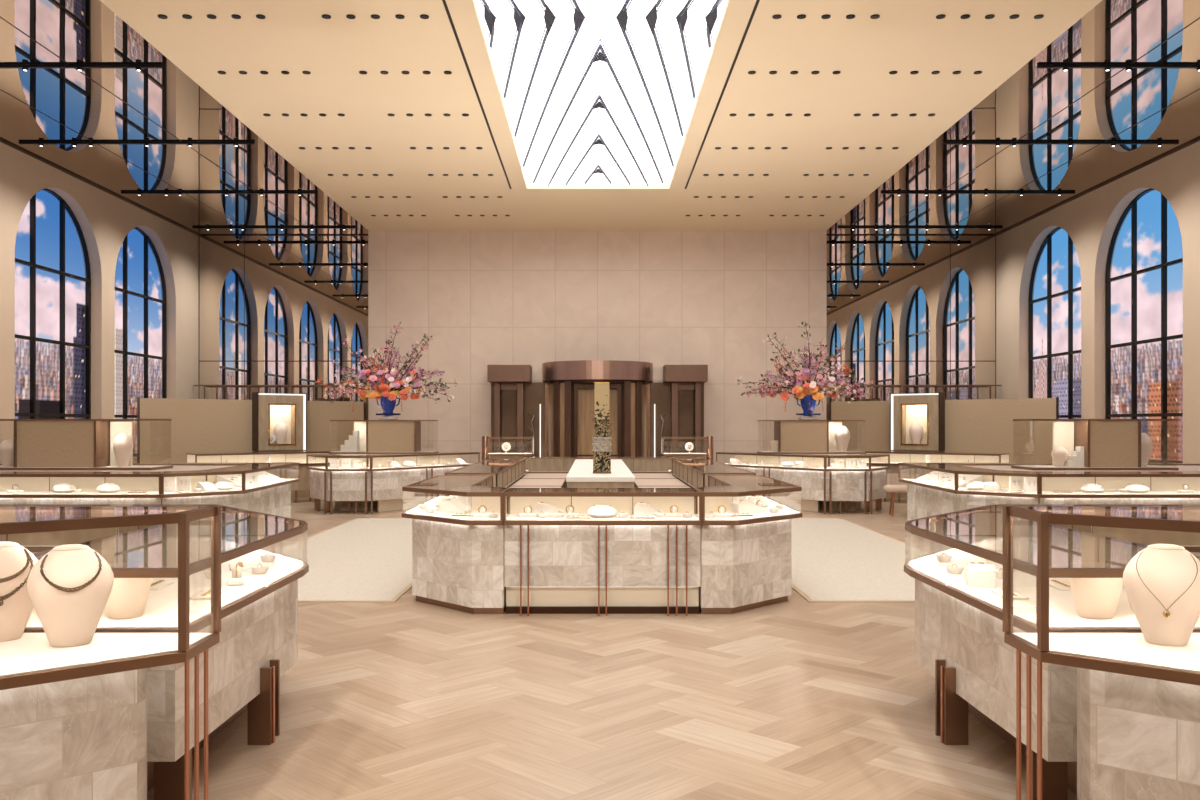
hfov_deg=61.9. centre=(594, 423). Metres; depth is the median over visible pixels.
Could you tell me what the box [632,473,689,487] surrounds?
countertop
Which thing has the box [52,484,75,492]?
cushion
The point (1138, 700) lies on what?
showcase
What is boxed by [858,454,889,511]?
showcase
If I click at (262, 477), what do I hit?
board
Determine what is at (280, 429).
bust
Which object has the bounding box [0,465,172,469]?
tray
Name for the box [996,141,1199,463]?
wall
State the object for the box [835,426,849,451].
bust
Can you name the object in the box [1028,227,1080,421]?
window
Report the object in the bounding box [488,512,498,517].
dish
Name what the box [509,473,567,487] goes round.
countertop
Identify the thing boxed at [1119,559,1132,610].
stand
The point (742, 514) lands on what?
display tray
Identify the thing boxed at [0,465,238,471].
countertop
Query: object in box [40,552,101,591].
necklace
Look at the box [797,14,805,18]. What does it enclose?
recessed light
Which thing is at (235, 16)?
recessed light
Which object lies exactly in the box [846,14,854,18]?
recessed light
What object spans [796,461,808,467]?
ramp
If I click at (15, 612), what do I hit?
bust
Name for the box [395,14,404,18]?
recessed light
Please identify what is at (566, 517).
display tray
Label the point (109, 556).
stand
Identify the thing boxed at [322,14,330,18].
recessed light
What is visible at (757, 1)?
trim
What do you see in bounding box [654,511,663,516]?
dish
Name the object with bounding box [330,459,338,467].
board
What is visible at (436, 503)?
cushion
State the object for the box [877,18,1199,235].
trim
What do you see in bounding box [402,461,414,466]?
cushion
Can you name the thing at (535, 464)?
showcase
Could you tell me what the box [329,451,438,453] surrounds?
tray
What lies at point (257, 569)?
dish
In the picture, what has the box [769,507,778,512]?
dish
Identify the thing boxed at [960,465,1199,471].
countertop
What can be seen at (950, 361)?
trim
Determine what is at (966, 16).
recessed light
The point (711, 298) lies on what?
wall
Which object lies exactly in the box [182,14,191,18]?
recessed light
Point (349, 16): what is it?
recessed light
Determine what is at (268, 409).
display case
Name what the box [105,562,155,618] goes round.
stand
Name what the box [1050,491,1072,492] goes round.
display tray
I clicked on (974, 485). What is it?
cushion
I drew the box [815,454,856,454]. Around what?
countertop
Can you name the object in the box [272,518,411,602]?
rug
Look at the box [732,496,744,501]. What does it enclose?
board
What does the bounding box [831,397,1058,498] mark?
wall
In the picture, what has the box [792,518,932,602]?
rug
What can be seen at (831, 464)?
block
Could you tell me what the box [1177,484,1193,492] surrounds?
block
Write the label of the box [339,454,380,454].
countertop
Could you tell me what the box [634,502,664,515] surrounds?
ramp
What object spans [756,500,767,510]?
block
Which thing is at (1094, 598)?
stand
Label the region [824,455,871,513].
showcase
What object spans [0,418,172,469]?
vitrine
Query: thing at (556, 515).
dish
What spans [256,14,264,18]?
recessed light
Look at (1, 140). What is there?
trim
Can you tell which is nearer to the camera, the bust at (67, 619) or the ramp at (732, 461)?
the bust at (67, 619)
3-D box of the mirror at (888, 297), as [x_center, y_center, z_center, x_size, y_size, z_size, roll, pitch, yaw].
[7.085,-1.360,22.595,3.960,5.820,0.030,0,0,0]
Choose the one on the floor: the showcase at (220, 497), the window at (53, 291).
the showcase at (220, 497)
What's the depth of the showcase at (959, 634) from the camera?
4.62 m
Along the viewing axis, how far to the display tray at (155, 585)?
4.74 m
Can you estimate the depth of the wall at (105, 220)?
18.16 m
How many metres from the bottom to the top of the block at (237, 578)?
0.093 m
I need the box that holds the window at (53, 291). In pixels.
[15,188,90,417]
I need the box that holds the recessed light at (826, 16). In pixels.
[821,14,830,18]
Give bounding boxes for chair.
[883,473,918,516]
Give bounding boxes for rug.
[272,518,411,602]
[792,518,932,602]
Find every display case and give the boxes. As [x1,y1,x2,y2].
[252,392,306,450]
[890,392,944,450]
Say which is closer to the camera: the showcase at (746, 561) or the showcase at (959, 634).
the showcase at (959, 634)
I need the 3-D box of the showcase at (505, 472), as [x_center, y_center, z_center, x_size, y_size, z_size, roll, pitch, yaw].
[-1.384,1.050,13.474,0.602,1.000,4.452,0,0,0]
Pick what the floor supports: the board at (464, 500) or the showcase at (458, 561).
the showcase at (458, 561)
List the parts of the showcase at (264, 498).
panel, corner post, glass, frame, corner post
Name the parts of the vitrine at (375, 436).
core panel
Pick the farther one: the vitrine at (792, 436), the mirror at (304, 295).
the mirror at (304, 295)
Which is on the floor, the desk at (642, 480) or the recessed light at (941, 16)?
the desk at (642, 480)
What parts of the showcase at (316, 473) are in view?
leg, frame, glass, leg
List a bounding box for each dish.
[204,570,221,578]
[251,563,267,573]
[260,553,275,561]
[419,503,427,508]
[425,507,434,512]
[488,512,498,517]
[537,512,546,517]
[553,512,563,517]
[618,512,627,517]
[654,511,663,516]
[682,512,692,517]
[706,511,716,517]
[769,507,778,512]
[775,503,783,508]
[936,553,951,561]
[946,563,962,573]
[995,568,1002,578]
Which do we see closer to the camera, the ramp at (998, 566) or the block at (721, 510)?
the ramp at (998, 566)
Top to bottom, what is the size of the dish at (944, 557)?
0.052 m
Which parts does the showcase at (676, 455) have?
frame, panel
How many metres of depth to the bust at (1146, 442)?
12.37 m
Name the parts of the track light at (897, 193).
rail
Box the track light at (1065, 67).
[1037,65,1199,70]
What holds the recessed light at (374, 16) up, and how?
in the ceiling
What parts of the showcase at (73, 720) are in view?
glass, frame, corner post, metal rod, metal rod, metal rod, corner post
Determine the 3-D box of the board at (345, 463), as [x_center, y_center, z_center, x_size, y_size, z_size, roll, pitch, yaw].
[-4.335,0.688,17.450,0.160,0.170,0.060,0,0,0]
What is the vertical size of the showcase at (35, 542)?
1.000 m
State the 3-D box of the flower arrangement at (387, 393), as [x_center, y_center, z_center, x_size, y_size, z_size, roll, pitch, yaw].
[-3.958,-1.029,19.177,2.696,1.890,0.987,0,0,0]
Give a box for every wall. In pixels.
[0,142,198,463]
[137,397,363,497]
[368,230,826,462]
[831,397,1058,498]
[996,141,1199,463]
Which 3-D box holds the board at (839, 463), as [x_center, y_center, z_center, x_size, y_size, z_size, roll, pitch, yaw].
[4.265,0.688,17.450,0.160,0.170,0.060,0,0,0]
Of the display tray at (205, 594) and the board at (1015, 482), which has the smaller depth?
the display tray at (205, 594)
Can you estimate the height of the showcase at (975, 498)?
1.000 m
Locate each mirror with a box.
[199,236,367,421]
[827,236,994,421]
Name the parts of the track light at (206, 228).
rail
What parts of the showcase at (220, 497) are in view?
corner post, panel, glass, frame, corner post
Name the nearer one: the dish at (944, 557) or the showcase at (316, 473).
the dish at (944, 557)
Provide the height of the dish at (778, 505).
0.052 m
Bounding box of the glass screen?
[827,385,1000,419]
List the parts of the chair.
leg, leg, backrest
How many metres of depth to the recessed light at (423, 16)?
10.42 m
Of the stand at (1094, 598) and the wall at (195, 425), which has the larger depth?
the wall at (195, 425)
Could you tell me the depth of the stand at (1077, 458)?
12.29 m
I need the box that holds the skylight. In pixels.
[475,0,726,185]
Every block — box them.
[7,484,23,492]
[227,564,245,585]
[360,463,368,468]
[473,505,488,516]
[519,506,536,516]
[563,505,578,516]
[665,505,682,516]
[716,505,731,516]
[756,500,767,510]
[827,463,836,468]
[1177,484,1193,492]
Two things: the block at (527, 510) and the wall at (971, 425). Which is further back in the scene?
the wall at (971, 425)
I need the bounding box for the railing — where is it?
[193,385,367,419]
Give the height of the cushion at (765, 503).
0.100 m
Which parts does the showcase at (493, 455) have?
frame, panel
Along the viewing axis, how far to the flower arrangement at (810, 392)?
19.04 m
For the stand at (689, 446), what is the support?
on the showcase at (676, 455)
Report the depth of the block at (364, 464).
17.28 m
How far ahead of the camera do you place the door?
21.14 m
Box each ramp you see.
[196,481,215,491]
[388,461,399,467]
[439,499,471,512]
[454,458,465,463]
[534,502,565,515]
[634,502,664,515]
[730,458,741,463]
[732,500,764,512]
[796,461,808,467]
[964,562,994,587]
[984,482,1002,491]
[986,550,1016,571]
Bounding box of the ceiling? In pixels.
[0,0,1199,234]
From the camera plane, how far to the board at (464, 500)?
9.59 m
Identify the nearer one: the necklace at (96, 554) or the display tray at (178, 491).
the necklace at (96, 554)
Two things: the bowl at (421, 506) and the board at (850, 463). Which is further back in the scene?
the board at (850, 463)
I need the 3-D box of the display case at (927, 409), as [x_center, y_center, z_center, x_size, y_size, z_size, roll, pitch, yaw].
[6.612,-0.051,20.497,1.045,1.174,0.285,0,0,40]
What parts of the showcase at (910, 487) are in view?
glass, frame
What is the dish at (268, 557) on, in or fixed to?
on the showcase at (257, 645)
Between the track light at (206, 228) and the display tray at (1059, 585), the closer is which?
the display tray at (1059, 585)
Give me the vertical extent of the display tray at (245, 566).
0.018 m
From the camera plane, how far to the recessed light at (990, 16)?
10.42 m
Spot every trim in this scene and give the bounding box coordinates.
[0,17,317,235]
[199,235,367,399]
[442,0,511,188]
[685,0,759,188]
[827,235,995,399]
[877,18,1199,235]
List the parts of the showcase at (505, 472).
panel, frame, glass, panel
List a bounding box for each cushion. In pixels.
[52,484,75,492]
[96,484,119,492]
[214,481,233,489]
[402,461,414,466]
[434,497,458,506]
[587,505,616,517]
[745,497,768,506]
[781,461,793,466]
[883,485,906,492]
[966,481,983,489]
[1080,484,1103,492]
[1125,484,1148,492]
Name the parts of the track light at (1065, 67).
rail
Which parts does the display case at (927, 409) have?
edge trim, frame, trim, trim, trim, frame, frame sill, trim, frame, edge trim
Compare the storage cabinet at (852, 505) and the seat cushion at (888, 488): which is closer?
the seat cushion at (888, 488)
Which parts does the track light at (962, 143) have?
rail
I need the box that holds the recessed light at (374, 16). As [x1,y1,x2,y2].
[371,14,379,18]
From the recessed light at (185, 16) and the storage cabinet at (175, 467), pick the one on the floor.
the storage cabinet at (175, 467)
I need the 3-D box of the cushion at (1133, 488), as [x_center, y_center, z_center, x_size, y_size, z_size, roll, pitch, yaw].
[6.115,0.723,11.280,0.248,0.100,0.236,0,0,0]
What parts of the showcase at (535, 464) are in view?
glass, panel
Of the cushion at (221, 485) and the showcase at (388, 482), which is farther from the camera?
the showcase at (388, 482)
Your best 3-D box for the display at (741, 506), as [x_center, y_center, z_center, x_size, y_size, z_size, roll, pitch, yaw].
[1.345,0.718,8.750,0.260,0.110,0.120,0,0,-23]
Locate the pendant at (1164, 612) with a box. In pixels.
[1163,610,1169,617]
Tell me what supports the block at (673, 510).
on the showcase at (611, 565)
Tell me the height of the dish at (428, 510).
0.052 m
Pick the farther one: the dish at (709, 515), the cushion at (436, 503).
the cushion at (436, 503)
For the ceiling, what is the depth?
13.71 m
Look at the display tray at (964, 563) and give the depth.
5.43 m
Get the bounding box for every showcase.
[0,463,297,517]
[0,471,161,533]
[0,504,213,553]
[0,506,220,799]
[23,504,308,799]
[161,470,243,541]
[186,450,339,502]
[206,463,299,544]
[306,454,337,511]
[324,455,372,513]
[368,452,479,511]
[402,475,508,613]
[445,459,525,495]
[488,437,533,469]
[503,488,701,615]
[521,457,674,474]
[661,437,707,469]
[672,459,755,495]
[695,475,801,613]
[716,452,828,511]
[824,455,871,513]
[849,450,1009,502]
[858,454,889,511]
[898,463,993,547]
[900,463,1199,533]
[904,504,1199,799]
[956,470,1039,543]
[994,504,1199,555]
[1003,506,1199,799]
[1038,471,1199,532]
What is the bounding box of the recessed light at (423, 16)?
[420,14,428,18]
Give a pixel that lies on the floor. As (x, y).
(407, 698)
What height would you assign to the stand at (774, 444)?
0.211 m
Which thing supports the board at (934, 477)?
on the showcase at (930, 499)
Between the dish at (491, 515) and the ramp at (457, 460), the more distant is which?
the ramp at (457, 460)
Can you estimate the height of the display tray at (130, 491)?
0.018 m
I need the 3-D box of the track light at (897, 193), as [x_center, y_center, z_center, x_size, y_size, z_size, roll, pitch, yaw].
[7.055,-4.237,18.400,3.560,0.060,0.068,0,0,0]
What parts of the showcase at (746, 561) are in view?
corner post, panel, panel, glass, frame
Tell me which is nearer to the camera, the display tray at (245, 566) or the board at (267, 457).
the display tray at (245, 566)
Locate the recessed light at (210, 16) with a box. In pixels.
[207,14,216,18]
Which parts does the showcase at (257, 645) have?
panel, panel, frame, leg, glass, leg, metal rod, leg, glass pane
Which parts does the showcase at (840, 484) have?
metal rod, metal rod, panel, glass, frame, metal rod, metal rod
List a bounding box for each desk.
[508,473,567,513]
[632,473,695,513]
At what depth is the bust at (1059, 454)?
12.34 m
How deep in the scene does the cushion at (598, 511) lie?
8.22 m
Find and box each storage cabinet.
[0,465,238,480]
[335,454,380,510]
[815,454,860,510]
[960,465,1199,481]
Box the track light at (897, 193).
[881,192,1074,195]
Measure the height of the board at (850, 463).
0.170 m
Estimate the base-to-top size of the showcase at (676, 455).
1.290 m
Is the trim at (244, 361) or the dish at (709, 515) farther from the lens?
the trim at (244, 361)
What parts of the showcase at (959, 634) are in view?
glass pane, leg, metal rod, leg, glass, corner post, leg, frame, panel, panel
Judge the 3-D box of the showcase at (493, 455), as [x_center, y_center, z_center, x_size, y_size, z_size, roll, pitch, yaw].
[-1.685,0.905,20.275,0.896,1.290,0.546,0,0,0]
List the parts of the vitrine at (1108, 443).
glass, core panel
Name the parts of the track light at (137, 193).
rail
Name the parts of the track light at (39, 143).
rail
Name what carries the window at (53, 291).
in the wall at (105, 220)
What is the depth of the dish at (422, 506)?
9.07 m
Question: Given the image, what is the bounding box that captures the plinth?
[566,459,634,487]
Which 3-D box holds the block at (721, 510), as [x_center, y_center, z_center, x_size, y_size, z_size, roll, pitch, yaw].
[1.065,0.726,8.350,0.150,0.093,0.080,0,0,0]
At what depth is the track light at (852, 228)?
21.65 m
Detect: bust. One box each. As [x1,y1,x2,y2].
[0,440,13,466]
[0,542,38,641]
[27,544,113,646]
[113,433,132,466]
[274,422,287,443]
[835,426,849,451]
[909,422,922,443]
[1051,446,1067,466]
[1123,544,1199,645]
[1141,433,1152,465]
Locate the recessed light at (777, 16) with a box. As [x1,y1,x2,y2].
[772,14,781,18]
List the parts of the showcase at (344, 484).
metal rod, metal rod, frame, glass, panel, metal rod, metal rod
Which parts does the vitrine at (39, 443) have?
core panel, glass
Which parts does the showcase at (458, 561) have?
frame, glass, panel, panel, corner post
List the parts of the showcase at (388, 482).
recess panel, panel, glass, frame, metal rod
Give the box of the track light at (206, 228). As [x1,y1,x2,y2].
[192,227,356,229]
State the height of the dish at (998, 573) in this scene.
0.052 m
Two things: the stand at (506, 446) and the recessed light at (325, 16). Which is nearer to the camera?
the recessed light at (325, 16)
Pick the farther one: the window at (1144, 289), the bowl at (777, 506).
the window at (1144, 289)
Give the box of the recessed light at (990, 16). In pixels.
[985,14,994,18]
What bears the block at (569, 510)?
on the showcase at (611, 565)
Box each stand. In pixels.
[93,549,116,563]
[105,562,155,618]
[270,434,275,443]
[340,430,358,451]
[502,442,510,452]
[685,442,693,452]
[770,440,777,451]
[1064,446,1083,466]
[1065,562,1124,618]
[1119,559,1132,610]
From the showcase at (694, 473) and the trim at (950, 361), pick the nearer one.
the showcase at (694, 473)
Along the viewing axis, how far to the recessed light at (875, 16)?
10.42 m
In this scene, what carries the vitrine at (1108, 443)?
on the countertop
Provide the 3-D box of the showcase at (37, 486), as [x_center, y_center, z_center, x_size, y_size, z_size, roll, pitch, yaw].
[-6.503,1.050,11.290,3.468,1.000,0.580,0,0,0]
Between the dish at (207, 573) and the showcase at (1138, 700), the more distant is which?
the dish at (207, 573)
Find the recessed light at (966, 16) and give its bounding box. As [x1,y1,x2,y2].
[960,14,969,18]
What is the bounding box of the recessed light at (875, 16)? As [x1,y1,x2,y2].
[870,14,879,18]
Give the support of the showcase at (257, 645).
on the floor
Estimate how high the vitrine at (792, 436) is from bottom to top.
0.647 m
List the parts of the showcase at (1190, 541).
frame, glass, panel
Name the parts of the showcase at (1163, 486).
corner post, frame, glass, panel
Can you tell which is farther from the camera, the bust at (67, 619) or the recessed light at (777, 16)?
the recessed light at (777, 16)
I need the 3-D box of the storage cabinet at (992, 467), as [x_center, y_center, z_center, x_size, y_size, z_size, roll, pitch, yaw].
[6.655,1.058,12.610,3.420,0.985,2.020,0,0,0]
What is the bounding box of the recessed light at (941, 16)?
[936,14,945,18]
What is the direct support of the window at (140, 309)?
in the wall at (105, 220)
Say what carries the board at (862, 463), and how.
on the showcase at (840, 484)
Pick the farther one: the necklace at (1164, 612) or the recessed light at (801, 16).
the recessed light at (801, 16)
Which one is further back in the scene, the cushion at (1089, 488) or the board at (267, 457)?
the board at (267, 457)
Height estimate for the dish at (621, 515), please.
0.052 m
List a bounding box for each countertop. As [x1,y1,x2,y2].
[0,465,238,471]
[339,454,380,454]
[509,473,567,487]
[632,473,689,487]
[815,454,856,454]
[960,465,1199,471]
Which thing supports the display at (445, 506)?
on the showcase at (458, 561)
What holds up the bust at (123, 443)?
on the vitrine at (39, 443)
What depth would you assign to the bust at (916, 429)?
20.43 m
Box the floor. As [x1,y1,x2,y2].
[147,498,1076,799]
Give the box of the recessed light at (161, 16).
[158,14,167,18]
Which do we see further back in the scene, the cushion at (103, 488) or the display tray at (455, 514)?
the cushion at (103, 488)
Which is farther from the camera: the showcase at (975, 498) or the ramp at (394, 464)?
the ramp at (394, 464)
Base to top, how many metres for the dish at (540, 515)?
0.052 m
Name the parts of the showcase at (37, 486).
panel, glass, frame, corner post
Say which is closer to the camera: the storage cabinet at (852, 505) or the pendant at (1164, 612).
the pendant at (1164, 612)
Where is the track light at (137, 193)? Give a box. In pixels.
[121,192,314,195]
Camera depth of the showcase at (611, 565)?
8.11 m
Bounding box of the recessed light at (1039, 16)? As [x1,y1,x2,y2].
[1034,14,1043,18]
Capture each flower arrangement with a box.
[315,322,457,419]
[735,322,873,419]
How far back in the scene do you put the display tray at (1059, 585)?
4.72 m
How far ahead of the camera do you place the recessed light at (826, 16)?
10.42 m
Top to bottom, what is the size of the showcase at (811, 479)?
1.000 m
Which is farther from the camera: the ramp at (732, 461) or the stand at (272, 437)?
the stand at (272, 437)
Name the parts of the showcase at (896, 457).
leg, panel, frame, glass, panel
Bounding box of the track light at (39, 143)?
[19,142,254,145]
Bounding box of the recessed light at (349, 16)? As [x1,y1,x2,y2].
[346,14,355,18]
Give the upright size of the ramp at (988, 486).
0.110 m
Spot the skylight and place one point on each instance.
(594, 92)
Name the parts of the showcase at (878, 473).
leg, glass, frame, leg, leg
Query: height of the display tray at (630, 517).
0.018 m
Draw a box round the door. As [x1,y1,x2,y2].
[487,360,707,456]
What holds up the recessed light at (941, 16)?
in the ceiling
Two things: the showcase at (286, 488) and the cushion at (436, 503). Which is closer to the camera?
the cushion at (436, 503)
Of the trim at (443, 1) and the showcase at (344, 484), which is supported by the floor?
the showcase at (344, 484)
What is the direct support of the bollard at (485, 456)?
on the floor
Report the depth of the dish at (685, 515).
8.22 m
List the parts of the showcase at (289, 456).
glass, frame, panel, panel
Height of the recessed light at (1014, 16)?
0.012 m
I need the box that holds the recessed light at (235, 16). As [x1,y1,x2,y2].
[231,14,240,18]
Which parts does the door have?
door, handle, drum post, curved panel, drum post, drum post, drum post, drum post, curved panel, drum post, handle, door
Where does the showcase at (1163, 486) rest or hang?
on the floor
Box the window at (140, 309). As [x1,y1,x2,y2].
[115,227,166,456]
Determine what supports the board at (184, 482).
on the showcase at (220, 497)
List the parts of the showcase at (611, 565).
corner post, metal rod, metal rod, metal rod, panel, frame, recess panel, glass, metal rod, metal rod, metal rod, metal rod, corner post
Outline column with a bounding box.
[591,382,612,473]
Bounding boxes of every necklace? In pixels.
[0,549,33,605]
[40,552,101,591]
[1136,551,1197,617]
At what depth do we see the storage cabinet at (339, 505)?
17.80 m
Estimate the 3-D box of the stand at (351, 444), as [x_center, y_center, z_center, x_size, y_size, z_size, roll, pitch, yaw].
[-4.658,0.327,19.050,0.312,0.406,0.208,0,0,0]
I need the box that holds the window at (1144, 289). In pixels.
[1105,188,1182,462]
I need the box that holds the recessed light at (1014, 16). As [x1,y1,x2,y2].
[1009,14,1018,18]
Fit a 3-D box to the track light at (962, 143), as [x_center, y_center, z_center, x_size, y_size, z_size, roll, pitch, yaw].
[7.055,-4.237,15.140,3.560,0.060,0.068,0,0,0]
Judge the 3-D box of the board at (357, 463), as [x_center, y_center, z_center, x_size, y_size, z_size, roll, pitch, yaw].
[-4.135,0.688,17.450,0.160,0.170,0.060,0,0,0]
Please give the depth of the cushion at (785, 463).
18.09 m
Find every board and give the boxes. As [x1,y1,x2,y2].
[164,477,175,491]
[178,476,190,490]
[217,471,283,487]
[265,455,270,462]
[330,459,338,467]
[341,459,350,467]
[353,459,361,467]
[457,496,470,504]
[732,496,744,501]
[834,459,843,467]
[846,459,854,467]
[857,459,866,467]
[914,471,982,487]
[925,455,930,462]
[1009,476,1021,490]
[1024,477,1036,491]
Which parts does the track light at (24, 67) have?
rail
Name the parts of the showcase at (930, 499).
corner post, frame, glass, panel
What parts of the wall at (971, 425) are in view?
edge trim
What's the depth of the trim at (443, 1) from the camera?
12.42 m
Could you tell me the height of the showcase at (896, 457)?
1.000 m
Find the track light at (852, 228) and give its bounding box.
[838,227,1002,229]
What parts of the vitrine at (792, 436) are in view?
core panel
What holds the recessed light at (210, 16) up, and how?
in the ceiling
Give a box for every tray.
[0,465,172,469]
[128,491,150,492]
[150,580,173,589]
[175,490,190,492]
[190,589,225,599]
[229,562,250,570]
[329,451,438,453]
[451,513,472,516]
[565,516,590,518]
[629,516,655,518]
[731,513,752,516]
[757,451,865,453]
[963,562,976,569]
[991,588,1028,599]
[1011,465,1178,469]
[1049,580,1070,589]
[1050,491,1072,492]
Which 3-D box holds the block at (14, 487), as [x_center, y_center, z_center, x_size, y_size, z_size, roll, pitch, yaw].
[-6.535,0.726,11.280,0.150,0.093,0.080,0,0,0]
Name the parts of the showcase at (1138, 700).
corner post, metal rod, metal rod, metal rod, corner post, frame, glass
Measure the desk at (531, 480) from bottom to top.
0.772 m
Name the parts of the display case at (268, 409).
edge trim, frame, trim, trim, trim, frame, frame sill, trim, frame, edge trim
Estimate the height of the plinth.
0.985 m
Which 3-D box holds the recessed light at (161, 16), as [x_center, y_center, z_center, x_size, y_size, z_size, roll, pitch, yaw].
[-4.509,-4.252,10.440,0.096,0.012,0.094,0,0,0]
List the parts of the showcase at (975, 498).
corner post, frame, glass, panel, corner post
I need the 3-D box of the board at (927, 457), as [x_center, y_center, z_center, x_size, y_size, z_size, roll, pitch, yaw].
[6.490,0.688,19.468,0.160,0.170,0.060,0,0,-40]
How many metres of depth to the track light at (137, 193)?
18.38 m
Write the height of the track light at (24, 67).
0.060 m
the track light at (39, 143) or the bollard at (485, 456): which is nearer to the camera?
the track light at (39, 143)
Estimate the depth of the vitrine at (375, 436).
18.91 m
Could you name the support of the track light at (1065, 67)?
attached to the ceiling
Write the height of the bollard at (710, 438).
1.300 m
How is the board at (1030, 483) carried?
on the showcase at (975, 498)
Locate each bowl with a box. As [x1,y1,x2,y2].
[419,505,427,508]
[775,505,783,508]
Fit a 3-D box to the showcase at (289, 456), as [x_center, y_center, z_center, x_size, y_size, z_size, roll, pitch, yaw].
[-6.255,1.050,19.560,3.244,1.000,0.505,0,0,-42]
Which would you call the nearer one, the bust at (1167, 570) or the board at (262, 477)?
the bust at (1167, 570)
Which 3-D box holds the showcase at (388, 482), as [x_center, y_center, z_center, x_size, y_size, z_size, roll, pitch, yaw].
[-3.224,1.050,18.503,0.572,1.000,2.840,0,0,33]
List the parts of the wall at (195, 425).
edge trim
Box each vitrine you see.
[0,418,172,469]
[329,420,438,453]
[757,420,865,453]
[1011,418,1178,469]
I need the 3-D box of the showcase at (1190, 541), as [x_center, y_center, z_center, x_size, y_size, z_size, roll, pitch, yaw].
[3.994,1.050,6.600,2.546,1.000,0.500,0,0,0]
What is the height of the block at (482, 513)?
0.093 m
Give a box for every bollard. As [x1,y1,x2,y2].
[482,436,488,460]
[706,436,713,459]
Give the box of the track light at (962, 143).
[942,142,1178,145]
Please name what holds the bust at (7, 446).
on the vitrine at (39, 443)
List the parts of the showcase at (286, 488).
frame, glass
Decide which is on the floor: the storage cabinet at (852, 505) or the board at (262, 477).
the storage cabinet at (852, 505)
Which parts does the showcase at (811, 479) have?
frame, glass, panel, recess panel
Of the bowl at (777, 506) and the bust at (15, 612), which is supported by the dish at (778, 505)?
the bowl at (777, 506)
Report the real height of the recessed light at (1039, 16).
0.012 m
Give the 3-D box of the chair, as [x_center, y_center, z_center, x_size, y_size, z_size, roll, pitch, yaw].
[5.185,1.201,16.901,0.580,0.702,0.577,0,0,0]
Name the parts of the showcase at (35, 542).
panel, glass, frame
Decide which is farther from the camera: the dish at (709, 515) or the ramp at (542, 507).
the ramp at (542, 507)
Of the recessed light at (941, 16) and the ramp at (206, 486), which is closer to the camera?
the recessed light at (941, 16)
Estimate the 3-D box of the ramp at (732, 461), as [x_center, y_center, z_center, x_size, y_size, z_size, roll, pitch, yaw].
[2.732,0.718,19.300,0.120,0.110,0.260,0,0,38]
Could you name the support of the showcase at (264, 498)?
on the floor
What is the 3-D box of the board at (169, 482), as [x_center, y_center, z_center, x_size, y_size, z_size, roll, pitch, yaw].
[-4.815,0.688,11.330,0.160,0.170,0.060,0,0,9]
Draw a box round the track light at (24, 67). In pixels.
[0,65,162,70]
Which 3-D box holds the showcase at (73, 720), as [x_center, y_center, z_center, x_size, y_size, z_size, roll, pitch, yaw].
[-2.366,0.927,2.964,1.946,1.245,1.536,0,0,0]
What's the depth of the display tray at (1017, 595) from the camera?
4.46 m
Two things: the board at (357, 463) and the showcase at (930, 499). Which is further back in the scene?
the board at (357, 463)
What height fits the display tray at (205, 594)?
0.018 m
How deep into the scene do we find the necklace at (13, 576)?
3.53 m
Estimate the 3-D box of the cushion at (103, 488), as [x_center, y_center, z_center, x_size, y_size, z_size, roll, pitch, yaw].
[-5.485,0.723,11.280,0.248,0.100,0.236,0,0,0]
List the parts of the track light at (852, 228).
rail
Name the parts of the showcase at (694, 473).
panel, glass, frame, panel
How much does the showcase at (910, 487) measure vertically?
1.000 m

